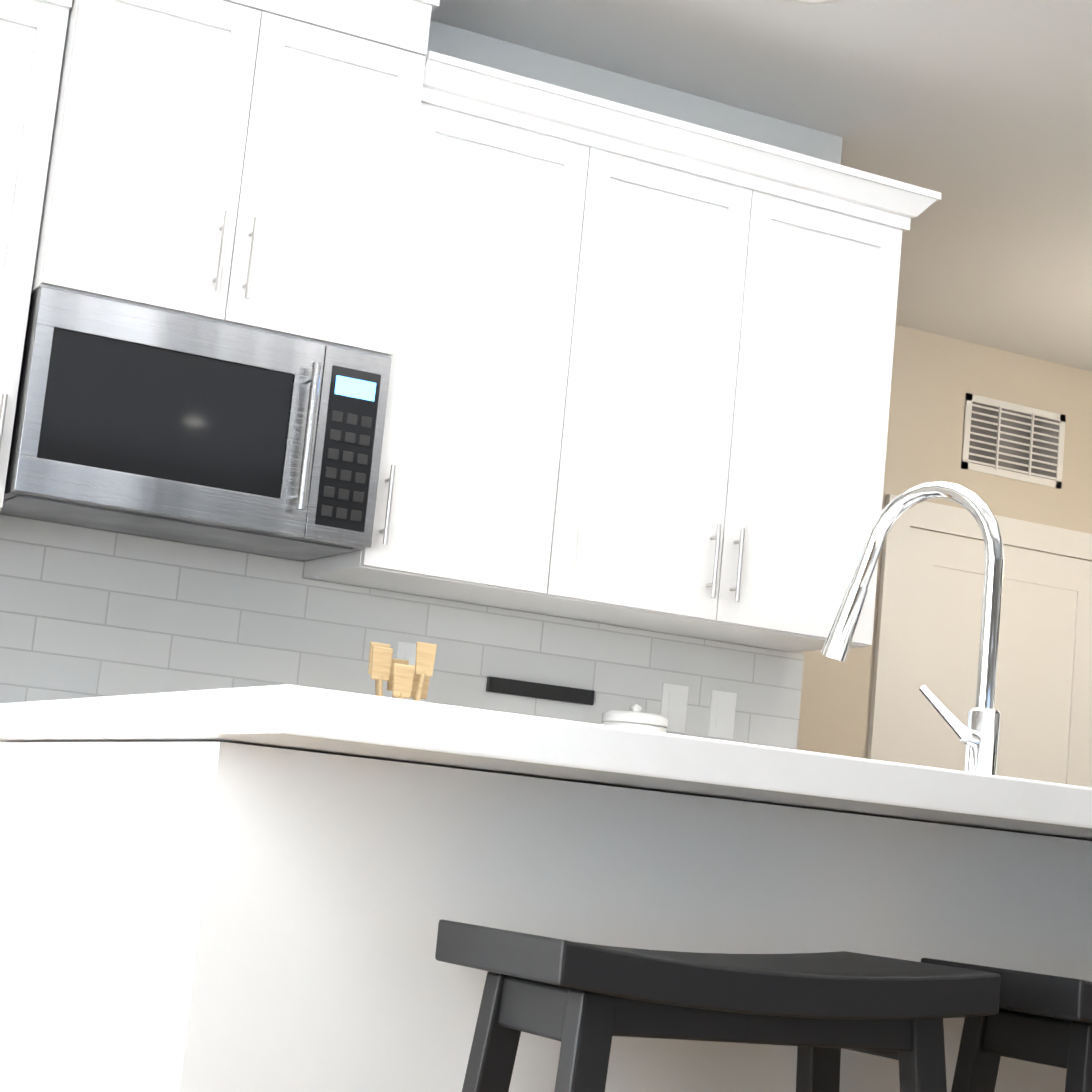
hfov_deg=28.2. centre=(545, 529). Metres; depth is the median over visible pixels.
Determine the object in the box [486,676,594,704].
knife strip
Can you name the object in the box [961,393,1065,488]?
air vent
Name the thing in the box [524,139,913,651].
upper cabinet
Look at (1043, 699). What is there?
hall door
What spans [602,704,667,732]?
canister
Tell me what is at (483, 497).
upper cabinet
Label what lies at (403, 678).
wooden utensils
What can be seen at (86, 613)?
tile backsplash
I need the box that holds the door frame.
[867,494,1091,787]
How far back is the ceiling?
5.39 m
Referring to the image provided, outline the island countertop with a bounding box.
[0,684,1091,840]
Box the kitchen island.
[0,742,1091,1091]
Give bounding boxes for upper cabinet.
[0,0,72,509]
[31,0,439,357]
[302,83,621,610]
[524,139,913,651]
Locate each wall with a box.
[0,20,842,653]
[797,324,1091,758]
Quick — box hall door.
[894,528,1091,787]
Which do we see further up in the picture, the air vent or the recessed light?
the recessed light
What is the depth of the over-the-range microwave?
4.39 m
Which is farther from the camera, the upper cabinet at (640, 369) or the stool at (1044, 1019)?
the upper cabinet at (640, 369)
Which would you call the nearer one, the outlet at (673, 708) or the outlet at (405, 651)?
the outlet at (405, 651)
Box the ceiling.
[430,0,1091,371]
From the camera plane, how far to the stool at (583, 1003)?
1.83 m
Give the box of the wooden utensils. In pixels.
[368,642,436,700]
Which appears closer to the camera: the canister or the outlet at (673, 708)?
the canister
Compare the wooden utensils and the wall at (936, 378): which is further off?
the wall at (936, 378)
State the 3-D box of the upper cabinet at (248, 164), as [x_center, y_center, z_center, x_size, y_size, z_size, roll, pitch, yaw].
[-0.692,-0.838,4.633,0.880,0.875,0.466,10,-10,-27]
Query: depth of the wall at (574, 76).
5.39 m
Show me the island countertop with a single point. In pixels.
(308, 719)
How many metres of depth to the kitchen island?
2.05 m
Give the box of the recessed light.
[787,0,836,3]
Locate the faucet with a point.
(979, 735)
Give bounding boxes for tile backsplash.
[0,515,803,749]
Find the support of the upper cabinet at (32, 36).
attached to the wall at (574, 76)
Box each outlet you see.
[396,641,415,664]
[660,683,688,732]
[708,690,736,738]
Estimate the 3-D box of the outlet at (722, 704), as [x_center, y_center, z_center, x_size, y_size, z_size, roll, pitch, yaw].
[0.435,0.457,5.353,0.072,0.114,0.005,10,-10,-27]
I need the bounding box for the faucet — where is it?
[821,481,1003,774]
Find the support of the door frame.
attached to the wall at (936, 378)
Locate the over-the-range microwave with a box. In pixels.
[0,286,390,560]
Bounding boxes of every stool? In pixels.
[435,919,1000,1091]
[921,958,1091,1091]

